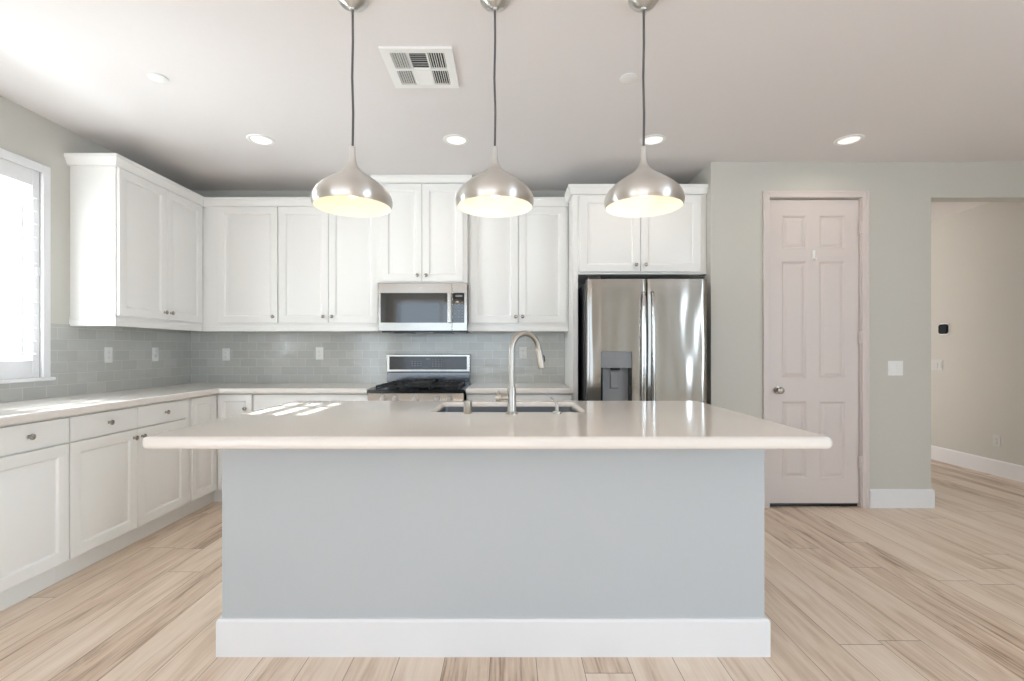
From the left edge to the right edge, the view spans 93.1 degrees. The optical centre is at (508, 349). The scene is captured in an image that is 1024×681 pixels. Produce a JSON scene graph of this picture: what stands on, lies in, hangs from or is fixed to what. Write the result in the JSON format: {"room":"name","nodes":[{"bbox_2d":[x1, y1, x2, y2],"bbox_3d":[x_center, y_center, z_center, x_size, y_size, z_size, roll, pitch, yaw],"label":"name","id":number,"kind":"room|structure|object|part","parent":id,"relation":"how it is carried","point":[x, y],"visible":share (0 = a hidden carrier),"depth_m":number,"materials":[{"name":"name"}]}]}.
{"room":"kitchen","nodes":[
{"label":"kitchen","id":0,"kind":"room"},
{"bbox_2d":[0,96,190,402],"bbox_3d":[-3.051,-0.121,0.594,0.158,2.740,8.187,0,0,0],"label":"wall","id":1,"kind":"structure","parent":0,"point":[78,366],"depth_m":3.27,"materials":[{"name":"grey paint"}]},
{"bbox_2d":[0,148,55,383],"bbox_3d":[-3.025,-0.490,2.485,0.190,1.373,1.310,0,0,0],"label":"window","id":2,"kind":"structure","parent":1,"relation":"in","point":[18,367],"depth_m":3.03,"materials":[{"name":"white paint"}]},
{"bbox_3d":[-3.095,-0.476,2.486,0.050,1.301,1.192,0,0,0],"label":"frame","id":3,"kind":"part","parent":2,"relation":"part of","materials":[{"name":"white paint"}]},
{"bbox_3d":[-2.995,-0.476,2.780,0.030,1.301,0.599,0,0,0],"label":"shutter panel","id":4,"kind":"part","parent":2,"relation":"part of","materials":[{"name":"white paint"}]},
{"bbox_3d":[-2.944,-0.467,2.930,0.012,1.001,0.010,0,0,0],"label":"tilt rod","id":5,"kind":"part","parent":2,"relation":"part of","materials":[{"name":"white paint"}]},
{"bbox_3d":[-2.955,0.185,2.485,0.050,0.022,1.310,0,0,0],"label":"sill","id":6,"kind":"part","parent":2,"relation":"part of","materials":[{"name":"white paint"}]},
{"bbox_2d":[0,323,190,402],"bbox_3d":[-2.976,0.067,3.068,0.008,0.480,2.937,0,0,0],"label":"backsplash","id":7,"kind":"structure","parent":1,"relation":"attached to","point":[78,366],"depth_m":3.59,"materials":[{"name":"grey tile"}]},
{"bbox_2d":[104,347,112,362],"bbox_3d":[-2.967,0.037,3.595,0.009,0.115,0.070,0,0,0],"label":"wall outlet","id":8,"kind":"object","parent":1,"relation":"attached to","point":[108,351],"visible":1,"depth_m":3.59,"materials":[{"name":"white plastic"}]},
{"bbox_2d":[64,153,203,330],"bbox_3d":[-2.802,-0.741,3.892,0.356,1.156,1.289,0,0,0],"label":"upper cabinet","id":9,"kind":"object","parent":1,"relation":"attached to","point":[136,233],"visible":0.98,"depth_m":3.40,"materials":[{"name":"white paint"}]},
{"bbox_3d":[-2.804,-1.282,3.744,0.352,0.074,0.993,0,0,0],"label":"crown moulding","id":10,"kind":"part","parent":9,"relation":"part of","materials":[{"name":"white paint"}]},
{"bbox_3d":[-2.822,-0.193,3.747,0.315,0.060,0.926,0,0,0],"label":"light rail","id":11,"kind":"part","parent":9,"relation":"part of","materials":[{"name":"white paint"}]},
{"bbox_3d":[-2.661,-0.739,3.531,0.020,1.009,0.458,0,0,0],"label":"door","id":12,"kind":"part","parent":9,"relation":"part of","materials":[{"name":"white paint"}]},
{"bbox_3d":[-2.661,-0.739,3.979,0.020,1.009,0.431,0,0,0],"label":"door","id":13,"kind":"part","parent":9,"relation":"part of","materials":[{"name":"white paint"}]},
{"bbox_2d":[152,348,157,360],"bbox_3d":[-2.967,0.037,4.070,0.009,0.115,0.070,0,0,0],"label":"wall outlet","id":14,"kind":"object","parent":1,"relation":"attached to","point":[154,350],"visible":1,"depth_m":4.06,"materials":[{"name":"white plastic"}]},
{"bbox_2d":[191,191,583,384],"bbox_3d":[-0.689,-0.121,4.608,4.582,2.740,0.158,0,0,0],"label":"wall","id":15,"kind":"structure","parent":0,"point":[255,356],"depth_m":4.53,"materials":[{"name":"grey paint"}]},
{"bbox_2d":[222,348,229,360],"bbox_3d":[-2.640,0.042,4.524,0.070,0.115,0.009,0,0,0],"label":"wall outlet","id":16,"kind":"object","parent":15,"relation":"attached to","point":[225,351],"visible":1,"depth_m":4.52,"materials":[{"name":"white plastic"}]},
{"bbox_2d":[202,197,278,330],"bbox_3d":[-2.349,-0.741,4.358,0.684,1.156,0.356,0,0,0],"label":"upper cabinet","id":17,"kind":"object","parent":15,"relation":"attached to","point":[241,234],"visible":0.94,"depth_m":4.21,"materials":[{"name":"white paint"}]},
{"bbox_3d":[-2.339,-0.193,4.231,0.664,0.060,0.021,0,0,0],"label":"light rail","id":18,"kind":"part","parent":17,"relation":"part of","materials":[{"name":"white paint"}]},
{"bbox_3d":[-2.349,-1.282,4.208,0.684,0.074,0.048,0,0,0],"label":"crown moulding","id":19,"kind":"part","parent":17,"relation":"part of","materials":[{"name":"white paint"}]},
{"bbox_3d":[-2.271,-0.739,4.217,0.520,1.009,0.020,0,0,0],"label":"door","id":20,"kind":"part","parent":17,"relation":"part of","materials":[{"name":"white paint"}]},
{"bbox_2d":[316,347,322,359],"bbox_3d":[-1.768,0.032,4.524,0.070,0.115,0.009,0,0,0],"label":"wall outlet","id":21,"kind":"object","parent":15,"relation":"attached to","point":[319,350],"visible":1,"depth_m":4.52,"materials":[{"name":"white plastic"}]},
{"bbox_2d":[276,197,378,330],"bbox_3d":[-1.569,-0.741,4.358,0.874,1.156,0.356,0,0,0],"label":"upper cabinet","id":22,"kind":"object","parent":15,"relation":"attached to","point":[328,261],"visible":0.82,"depth_m":4.21,"materials":[{"name":"white paint"}]},
{"bbox_3d":[-1.569,-1.282,4.208,0.874,0.074,0.048,0,0,0],"label":"crown moulding","id":23,"kind":"part","parent":22,"relation":"part of","materials":[{"name":"white paint"}]},
{"bbox_3d":[-1.785,-0.739,4.217,0.430,1.009,0.020,0,0,0],"label":"door","id":24,"kind":"part","parent":22,"relation":"part of","materials":[{"name":"white paint"}]},
{"bbox_3d":[-1.569,-0.193,4.231,0.874,0.060,0.021,0,0,0],"label":"light rail","id":25,"kind":"part","parent":22,"relation":"part of","materials":[{"name":"white paint"}]},
{"bbox_3d":[-1.352,-0.739,4.217,0.428,1.009,0.020,0,0,0],"label":"door","id":26,"kind":"part","parent":22,"relation":"part of","materials":[{"name":"white paint"}]},
{"bbox_2d":[191,331,564,382],"bbox_3d":[-1.226,0.066,4.533,3.491,0.483,0.008,0,0,0],"label":"backsplash","id":27,"kind":"structure","parent":15,"relation":"attached to","point":[255,356],"depth_m":4.53,"materials":[{"name":"grey tile"}]},
{"bbox_2d":[371,174,472,283],"bbox_3d":[-0.743,-1.031,4.321,0.860,0.912,0.431,0,0,0],"label":"upper cabinet","id":28,"kind":"object","parent":15,"relation":"attached to","point":[423,238],"visible":0.94,"depth_m":4.13,"materials":[{"name":"white paint"}]},
{"bbox_3d":[-0.917,-1.002,4.142,0.346,0.834,0.020,0,0,0],"label":"door","id":29,"kind":"part","parent":28,"relation":"part of","materials":[{"name":"white paint"}]},
{"bbox_3d":[-0.743,-1.456,4.322,0.860,0.062,0.427,0,0,0],"label":"crown moulding","id":30,"kind":"part","parent":28,"relation":"part of","materials":[{"name":"white paint"}]},
{"bbox_2d":[379,283,469,333],"bbox_3d":[-0.736,-0.358,4.317,0.757,0.427,0.420,0,0,0],"label":"microwave","id":31,"kind":"object","parent":28,"relation":"attached to","point":[404,308],"visible":0.98,"depth_m":4.13,"materials":[{"name":"grey metal"}]},
{"bbox_3d":[-0.811,-0.360,4.136,0.570,0.254,0.005,0,0,0],"label":"door glass","id":32,"kind":"part","parent":31,"relation":"part of","materials":[{"name":"grey glass"}]},
{"bbox_3d":[-0.505,-0.361,4.114,0.026,0.261,0.014,0,0,0],"label":"handle","id":33,"kind":"part","parent":31,"relation":"part of","materials":[{"name":"silver metal"}]},
{"bbox_3d":[-0.420,-0.367,4.152,0.127,0.409,0.030,0,0,0],"label":"control panel","id":34,"kind":"part","parent":31,"relation":"part of","materials":[{"name":"silver metal"}]},
{"bbox_3d":[-0.566,-1.002,4.142,0.348,0.834,0.020,0,0,0],"label":"door","id":35,"kind":"part","parent":28,"relation":"part of","materials":[{"name":"white paint"}]},
{"bbox_2d":[468,197,568,332],"bbox_3d":[0.078,-0.741,4.358,0.876,1.156,0.356,0,0,0],"label":"upper cabinet","id":36,"kind":"object","parent":15,"relation":"attached to","point":[518,265],"visible":0.84,"depth_m":4.21,"materials":[{"name":"white paint"}]},
{"bbox_3d":[-0.128,-0.739,4.217,0.412,1.009,0.020,0,0,0],"label":"door","id":37,"kind":"part","parent":36,"relation":"part of","materials":[{"name":"white paint"}]},
{"bbox_3d":[0.078,-0.193,4.378,0.876,0.060,0.315,0,0,0],"label":"light rail","id":38,"kind":"part","parent":36,"relation":"part of","materials":[{"name":"white paint"}]},
{"bbox_3d":[0.290,-0.739,4.217,0.412,1.009,0.020,0,0,0],"label":"door","id":39,"kind":"part","parent":36,"relation":"part of","materials":[{"name":"white paint"}]},
{"bbox_3d":[0.081,-1.282,4.208,0.870,0.074,0.048,0,0,0],"label":"crown moulding","id":40,"kind":"part","parent":36,"relation":"part of","materials":[{"name":"white paint"}]},
{"bbox_2d":[519,347,526,358],"bbox_3d":[0.130,0.027,4.524,0.070,0.115,0.009,0,0,0],"label":"wall outlet","id":41,"kind":"object","parent":15,"relation":"attached to","point":[522,350],"visible":1,"depth_m":4.52,"materials":[{"name":"white plastic"}]},
{"bbox_2d":[0,0,1023,219],"bbox_3d":[0.940,-1.541,2.600,8.140,0.100,12.500,0,0,0],"label":"ceiling","id":42,"kind":"structure","parent":0,"point":[725,80],"depth_m":2.72,"materials":[{"name":"paint"}]},
{"bbox_2d":[147,73,168,82],"bbox_3d":[-1.920,-1.488,2.655,0.096,0.007,0.096,0,0,0],"label":"sprinkler cover","id":43,"kind":"object","parent":42,"relation":"attached to","point":[156,77],"visible":1,"depth_m":2.65,"materials":[{"name":"white plastic"}]},
{"bbox_2d":[246,134,274,145],"bbox_3d":[-1.760,-1.488,3.440,0.184,0.007,0.184,0,0,0],"label":"recessed light","id":44,"kind":"object","parent":42,"relation":"in","point":[258,139],"visible":1,"depth_m":3.43,"materials":[{"name":"white plastic"}]},
{"bbox_2d":[250,136,270,143],"bbox_3d":[-1.760,-1.489,3.440,0.133,0.002,0.133,0,0,0],"label":"diffuser","id":45,"kind":"object","parent":44,"relation":"attached to","point":[254,139],"depth_m":3.43,"materials":[{"name":"white plastic"}]},
{"bbox_2d":[311,0,392,216],"bbox_3d":[-0.664,-1.048,2.060,0.331,0.884,0.331,0,0,0],"label":"pendant light","id":46,"kind":"object","parent":42,"relation":"hanging from","point":[349,192],"visible":1,"depth_m":2.05,"materials":[{"name":"metal"}]},
{"bbox_3d":[-0.664,-0.734,2.060,0.331,0.256,0.331,0,0,0],"label":"lamp shade","id":47,"kind":"part","parent":46,"relation":"part of","materials":[{"name":"metal"}]},
{"bbox_3d":[-0.664,-1.155,2.061,0.013,0.586,0.011,0,0,0],"label":"cord","id":48,"kind":"part","parent":46,"relation":"part of","materials":[{"name":"grey fabric"}]},
{"bbox_2d":[378,46,458,87],"bbox_3d":[-0.461,-1.485,2.560,0.360,0.012,0.360,0,0,0],"label":"ceiling vent","id":49,"kind":"object","parent":42,"relation":"in","point":[407,66],"visible":1,"depth_m":2.54,"materials":[{"name":"white plastic"}]},
{"bbox_2d":[443,134,468,145],"bbox_3d":[-0.376,-1.488,3.440,0.184,0.007,0.184,0,0,0],"label":"recessed light","id":50,"kind":"object","parent":42,"relation":"in","point":[451,139],"visible":1,"depth_m":3.43,"materials":[{"name":"white plastic"}]},
{"bbox_2d":[447,136,464,143],"bbox_3d":[-0.376,-1.489,3.440,0.133,0.002,0.133,0,0,0],"label":"diffuser","id":51,"kind":"object","parent":50,"relation":"attached to","point":[450,139],"depth_m":3.44,"materials":[{"name":"white plastic"}]},
{"bbox_2d":[456,0,533,216],"bbox_3d":[-0.060,-1.048,2.060,0.331,0.884,0.331,0,0,0],"label":"pendant light","id":52,"kind":"object","parent":42,"relation":"hanging from","point":[494,192],"visible":1,"depth_m":2.05,"materials":[{"name":"metal"}]},
{"bbox_3d":[-0.060,-1.155,2.061,0.013,0.586,0.011,0,0,0],"label":"cord","id":53,"kind":"part","parent":52,"relation":"part of","materials":[{"name":"grey fabric"}]},
{"bbox_3d":[-0.060,-0.734,2.060,0.331,0.256,0.331,0,0,0],"label":"lamp shade","id":54,"kind":"part","parent":52,"relation":"part of","materials":[{"name":"metal"}]},
{"bbox_2d":[620,73,637,82],"bbox_3d":[0.655,-1.488,2.655,0.096,0.007,0.096,0,0,0],"label":"sprinkler cover","id":55,"kind":"object","parent":42,"relation":"attached to","point":[628,77],"visible":1,"depth_m":2.65,"materials":[{"name":"white plastic"}]},
{"bbox_2d":[604,0,684,216],"bbox_3d":[0.572,-1.048,2.060,0.331,0.884,0.331,0,0,0],"label":"pendant light","id":56,"kind":"object","parent":42,"relation":"hanging from","point":[646,192],"visible":1,"depth_m":2.05,"materials":[{"name":"metal"}]},
{"bbox_3d":[0.572,-1.155,2.061,0.013,0.586,0.011,0,0,0],"label":"cord","id":57,"kind":"part","parent":56,"relation":"part of","materials":[{"name":"grey fabric"}]},
{"bbox_3d":[0.572,-0.734,2.060,0.331,0.256,0.331,0,0,0],"label":"lamp shade","id":58,"kind":"part","parent":56,"relation":"part of","materials":[{"name":"metal"}]},
{"bbox_2d":[639,134,665,145],"bbox_3d":[1.020,-1.488,3.440,0.184,0.007,0.184,0,0,0],"label":"recessed light","id":59,"kind":"object","parent":42,"relation":"in","point":[653,139],"visible":0.91,"depth_m":3.43,"materials":[{"name":"white plastic"}]},
{"bbox_2d":[645,136,661,143],"bbox_3d":[1.020,-1.489,3.440,0.133,0.002,0.133,0,0,0],"label":"diffuser","id":60,"kind":"object","parent":59,"relation":"attached to","point":[648,139],"depth_m":3.43,"materials":[{"name":"white plastic"}]},
{"bbox_2d":[833,134,864,145],"bbox_3d":[2.410,-1.488,3.440,0.184,0.007,0.184,0,0,0],"label":"recessed light","id":61,"kind":"object","parent":42,"relation":"in","point":[854,138],"visible":1,"depth_m":3.43,"materials":[{"name":"white plastic"}]},
{"bbox_2d":[838,136,859,143],"bbox_3d":[2.410,-1.489,3.440,0.133,0.002,0.133,0,0,0],"label":"diffuser","id":62,"kind":"object","parent":61,"relation":"attached to","point":[845,139],"depth_m":3.43,"materials":[{"name":"white plastic"}]},
{"bbox_2d":[0,459,1023,680],"bbox_3d":[0.940,1.299,2.600,8.140,0.100,12.500,0,0,0],"label":"floor","id":63,"kind":"structure","parent":0,"point":[852,593],"depth_m":2.29,"materials":[{"name":"brown wood"}]},
{"bbox_2d":[0,417,68,610],"bbox_3d":[-2.654,0.800,2.364,0.651,0.897,0.472,0,0,0],"label":"base cabinet","id":64,"kind":"object","parent":63,"relation":"on","point":[34,456],"visible":0.99,"depth_m":2.41,"materials":[{"name":"white paint"}]},
{"bbox_3d":[-2.341,0.426,2.378,0.027,0.031,0.031,0,0,0],"label":"knob","id":65,"kind":"part","parent":64,"relation":"part of","materials":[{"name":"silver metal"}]},
{"bbox_3d":[-2.365,0.426,2.368,0.020,0.131,0.459,0,0,0],"label":"drawer","id":66,"kind":"part","parent":64,"relation":"part of","materials":[{"name":"white paint"}]},
{"bbox_2d":[56,398,187,582],"bbox_3d":[-2.654,0.800,3.095,0.651,0.897,0.987,0,0,0],"label":"base cabinet","id":67,"kind":"object","parent":63,"relation":"on","point":[122,492],"visible":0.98,"depth_m":2.95,"materials":[{"name":"white paint"}]},
{"bbox_3d":[-2.365,0.812,2.840,0.020,0.623,0.470,0,0,0],"label":"door","id":68,"kind":"part","parent":67,"relation":"part of","materials":[{"name":"white paint"}]},
{"bbox_3d":[-2.365,0.426,2.840,0.020,0.131,0.470,0,0,0],"label":"drawer","id":69,"kind":"part","parent":67,"relation":"part of","materials":[{"name":"white paint"}]},
{"bbox_3d":[-2.365,0.426,3.312,0.020,0.131,0.468,0,0,0],"label":"drawer","id":70,"kind":"part","parent":67,"relation":"part of","materials":[{"name":"white paint"}]},
{"bbox_3d":[-2.365,0.812,3.312,0.020,0.623,0.468,0,0,0],"label":"door","id":71,"kind":"part","parent":67,"relation":"part of","materials":[{"name":"white paint"}]},
{"bbox_2d":[181,394,253,517],"bbox_3d":[-2.525,0.800,4.062,0.909,0.897,0.947,0,0,0],"label":"base cabinet","id":72,"kind":"object","parent":63,"relation":"on","point":[204,465],"visible":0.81,"depth_m":3.81,"materials":[{"name":"white paint"}]},
{"bbox_2d":[0,383,382,426],"bbox_3d":[-2.058,0.330,3.068,1.844,0.045,2.937,0,0,0],"label":"countertop","id":73,"kind":"structure","parent":72,"relation":"on","point":[23,411],"depth_m":3.32,"materials":[{"name":"white stone"}]},
{"bbox_3d":[-2.365,0.743,3.760,0.020,0.763,0.300,0,0,0],"label":"door","id":74,"kind":"part","parent":72,"relation":"part of","materials":[{"name":"white paint"}]},
{"bbox_3d":[-2.213,0.743,3.922,0.276,0.763,0.020,0,0,0],"label":"door","id":75,"kind":"part","parent":72,"relation":"part of","materials":[{"name":"white paint"}]},
{"bbox_2d":[254,394,367,410],"bbox_3d":[-1.599,0.800,4.210,0.938,0.897,0.651,0,0,0],"label":"base cabinet","id":76,"kind":"object","parent":63,"relation":"on","point":[261,401],"visible":0.02,"depth_m":3.91,"materials":[{"name":"white paint"}]},
{"bbox_2d":[367,354,470,400],"bbox_3d":[-0.741,0.643,4.161,0.782,1.212,0.732,0,0,0],"label":"gas range","id":77,"kind":"object","parent":63,"relation":"on","point":[410,377],"visible":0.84,"depth_m":4.44,"materials":[{"name":"grey metal"}]},
{"bbox_3d":[-0.741,0.397,3.881,0.762,0.105,0.082,0,0,0],"label":"control panel","id":78,"kind":"part","parent":77,"relation":"part of","materials":[{"name":"silver metal"}]},
{"bbox_2d":[367,385,469,393],"bbox_3d":[-0.741,0.334,4.157,0.782,0.033,0.590,0,0,0],"label":"cooktop","id":79,"kind":"object","parent":77,"relation":"in","point":[461,389],"depth_m":3.87,"materials":[{"name":"black metal"}]},
{"bbox_3d":[-0.741,0.119,4.441,0.710,0.120,0.006,0,0,0],"label":"display panel","id":80,"kind":"part","parent":77,"relation":"part of","materials":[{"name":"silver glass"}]},
{"bbox_2d":[216,449,769,656],"bbox_3d":[-0.065,0.800,2.438,2.255,0.897,0.933,0,0,0],"label":"kitchen island","id":81,"kind":"object","parent":63,"relation":"on","point":[326,552],"visible":0.78,"depth_m":1.99,"materials":[{"name":"grey paint"}]},
{"bbox_2d":[142,401,831,448],"bbox_3d":[-0.077,0.330,2.326,2.450,0.045,1.243,0,0,0],"label":"island countertop","id":82,"kind":"structure","parent":81,"relation":"on","point":[295,424],"depth_m":1.90,"materials":[{"name":"white stone"}]},
{"bbox_2d":[464,400,471,413],"bbox_3d":[-0.200,0.276,2.345,0.039,0.062,0.039,0,0,0],"label":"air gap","id":83,"kind":"object","parent":82,"relation":"on","point":[467,403],"visible":1,"depth_m":2.33,"materials":[{"name":"silver metal"}]},
{"bbox_2d":[439,407,576,411],"bbox_3d":[-0.005,0.462,2.626,0.744,0.261,0.423,0,0,0],"label":"sink","id":84,"kind":"object","parent":82,"relation":"in","point":[445,409],"visible":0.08,"depth_m":2.83,"materials":[{"name":"metal"}]},
{"bbox_2d":[496,331,544,414],"bbox_3d":[0.067,0.106,2.371,0.281,0.402,0.080,0,0,-26],"label":"faucet","id":85,"kind":"object","parent":82,"relation":"on","point":[510,397],"visible":1,"depth_m":2.33,"materials":[{"name":"silver metal"}]},
{"bbox_3d":[-0.034,0.221,2.335,0.061,0.055,0.038,0,0,0],"label":"handle","id":86,"kind":"part","parent":85,"relation":"part of","materials":[{"name":"silver metal"}]},
{"bbox_3d":[0.081,0.041,2.383,0.192,0.272,0.027,0,0,-35],"label":"spout","id":87,"kind":"part","parent":85,"relation":"part of","materials":[{"name":"silver metal"}]},
{"bbox_2d":[550,397,561,413],"bbox_3d":[0.226,0.268,2.345,0.056,0.078,0.044,0,0,0],"label":"soap dispenser","id":88,"kind":"object","parent":82,"relation":"on","point":[556,411],"visible":1,"depth_m":2.34,"materials":[{"name":"silver metal"}]},
{"bbox_3d":[-0.065,1.173,2.438,2.255,0.152,0.933,0,0,0],"label":"baseboard","id":89,"kind":"part","parent":81,"relation":"part of","materials":[{"name":"white paint"}]},
{"bbox_2d":[466,393,572,400],"bbox_3d":[0.086,0.800,4.210,0.862,0.897,0.651,0,0,0],"label":"base cabinet","id":90,"kind":"object","parent":63,"relation":"on","point":[473,397],"visible":0.04,"depth_m":3.91,"materials":[{"name":"white paint"}]},
{"bbox_2d":[466,383,573,393],"bbox_3d":[0.086,0.330,4.207,0.863,0.045,0.660,0,0,0],"label":"countertop","id":91,"kind":"structure","parent":90,"relation":"on","point":[474,388],"depth_m":3.89,"materials":[{"name":"white stone"}]},
{"bbox_2d":[565,184,708,400],"bbox_3d":[1.038,-0.041,4.205,1.124,2.580,0.644,0,0,0],"label":"tall cabinet","id":92,"kind":"object","parent":63,"relation":"on","point":[672,245],"visible":0.85,"depth_m":3.91,"materials":[{"name":"white paint"}]},
{"bbox_3d":[0.539,-0.006,4.229,0.040,2.510,0.597,0,0,0],"label":"panel","id":93,"kind":"part","parent":92,"relation":"part of","materials":[{"name":"white paint"}]},
{"bbox_3d":[0.815,-0.939,3.920,0.488,0.615,0.020,0,0,0],"label":"door","id":94,"kind":"part","parent":92,"relation":"part of","materials":[{"name":"white paint"}]},
{"bbox_3d":[1.038,-1.294,4.021,1.123,0.074,0.268,0,0,0],"label":"crown moulding","id":95,"kind":"part","parent":92,"relation":"part of","materials":[{"name":"white paint"}]},
{"bbox_3d":[1.305,-0.939,3.920,0.484,0.615,0.020,0,0,0],"label":"door","id":96,"kind":"part","parent":92,"relation":"part of","materials":[{"name":"white paint"}]},
{"bbox_2d":[578,277,706,403],"bbox_3d":[1.049,0.336,4.039,0.912,1.786,0.866,0,0,0],"label":"refrigerator","id":97,"kind":"object","parent":63,"relation":"on","point":[639,339],"visible":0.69,"depth_m":3.68,"materials":[{"name":"grey metal"}]},
{"bbox_3d":[0.818,-0.017,3.712,0.450,1.042,0.080,0,0,0],"label":"door","id":98,"kind":"part","parent":97,"relation":"part of","materials":[{"name":"silver metal"}]},
{"bbox_3d":[1.014,0.021,3.643,0.025,0.934,0.074,0,0,0],"label":"handle","id":99,"kind":"part","parent":97,"relation":"part of","materials":[{"name":"metal"}]},
{"bbox_3d":[1.082,0.021,3.643,0.025,0.934,0.074,0,0,0],"label":"handle","id":100,"kind":"part","parent":97,"relation":"part of","materials":[{"name":"metal"}]},
{"bbox_3d":[1.278,-0.017,3.712,0.453,1.042,0.080,0,0,0],"label":"door","id":101,"kind":"part","parent":97,"relation":"part of","materials":[{"name":"silver metal"}]},
{"bbox_2d":[688,162,1023,488],"bbox_3d":[3.231,-0.121,4.573,3.258,2.740,1.454,0,0,0],"label":"wall","id":102,"kind":"structure","parent":0,"point":[902,194],"depth_m":3.85,"materials":[{"name":"grey paint"}]},
{"bbox_2d":[763,191,869,507],"bbox_3d":[2.429,-0.005,3.882,0.835,2.508,0.157,0,0,0],"label":"door","id":103,"kind":"structure","parent":102,"relation":"in","point":[816,313],"depth_m":3.87,"materials":[{"name":"paint"}]},
{"bbox_3d":[2.141,0.319,3.835,0.064,0.064,0.062,0,0,0],"label":"knob","id":104,"kind":"part","parent":103,"relation":"part of","materials":[{"name":"silver metal"}]},
{"bbox_2d":[812,250,816,259],"bbox_3d":[2.427,-0.751,3.844,0.024,0.089,0.045,0,0,0],"label":"hook","id":105,"kind":"object","parent":103,"relation":"attached to","point":[813,251],"visible":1,"depth_m":3.86,"materials":[{"name":"white plastic"}]},
{"bbox_2d":[888,361,902,375],"bbox_3d":[3.062,0.144,3.841,0.116,0.116,0.010,0,0,0],"label":"light switch","id":106,"kind":"object","parent":102,"relation":"attached to","point":[895,368],"visible":1,"depth_m":3.84,"materials":[{"name":"white plastic"}]},
{"bbox_2d":[870,489,934,507],"bbox_3d":[3.108,1.175,4.515,0.510,0.147,1.370,0,0,0],"label":"baseboard","id":107,"kind":"structure","parent":102,"relation":"attached to","point":[879,498],"depth_m":3.83,"materials":[{"name":"white paint"}]},
{"bbox_2d":[931,202,1023,465],"bbox_3d":[4.935,-0.121,2.600,0.150,2.740,12.200,0,0,0],"label":"wall","id":108,"kind":"structure","parent":0,"point":[977,253],"depth_m":5.01,"materials":[{"name":"grey paint"}]},
{"bbox_2d":[931,360,942,369],"bbox_3d":[4.855,0.169,5.505,0.010,0.116,0.150,0,0,0],"label":"light switch","id":109,"kind":"object","parent":108,"relation":"attached to","point":[935,364],"visible":1,"depth_m":5.50,"materials":[{"name":"grey plastic"}]},
{"bbox_2d":[938,323,949,334],"bbox_3d":[4.846,-0.233,5.410,0.028,0.132,0.132,0,0,0],"label":"thermostat","id":110,"kind":"object","parent":108,"relation":"attached to","point":[943,328],"visible":1,"depth_m":5.39,"materials":[{"name":"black plastic"}]},
{"bbox_2d":[931,445,1023,482],"bbox_3d":[4.852,1.172,2.600,0.016,0.154,12.200,0,0,0],"label":"baseboard","id":111,"kind":"structure","parent":108,"relation":"attached to","point":[1003,469],"depth_m":4.99,"materials":[{"name":"white paint"}]},
{"bbox_2d":[993,434,999,446],"bbox_3d":[4.855,0.904,4.830,0.009,0.115,0.070,0,0,0],"label":"wall outlet","id":112,"kind":"object","parent":108,"relation":"attached to","point":[996,438],"visible":1,"depth_m":4.83,"materials":[{"name":"grey plastic"}]}
]}

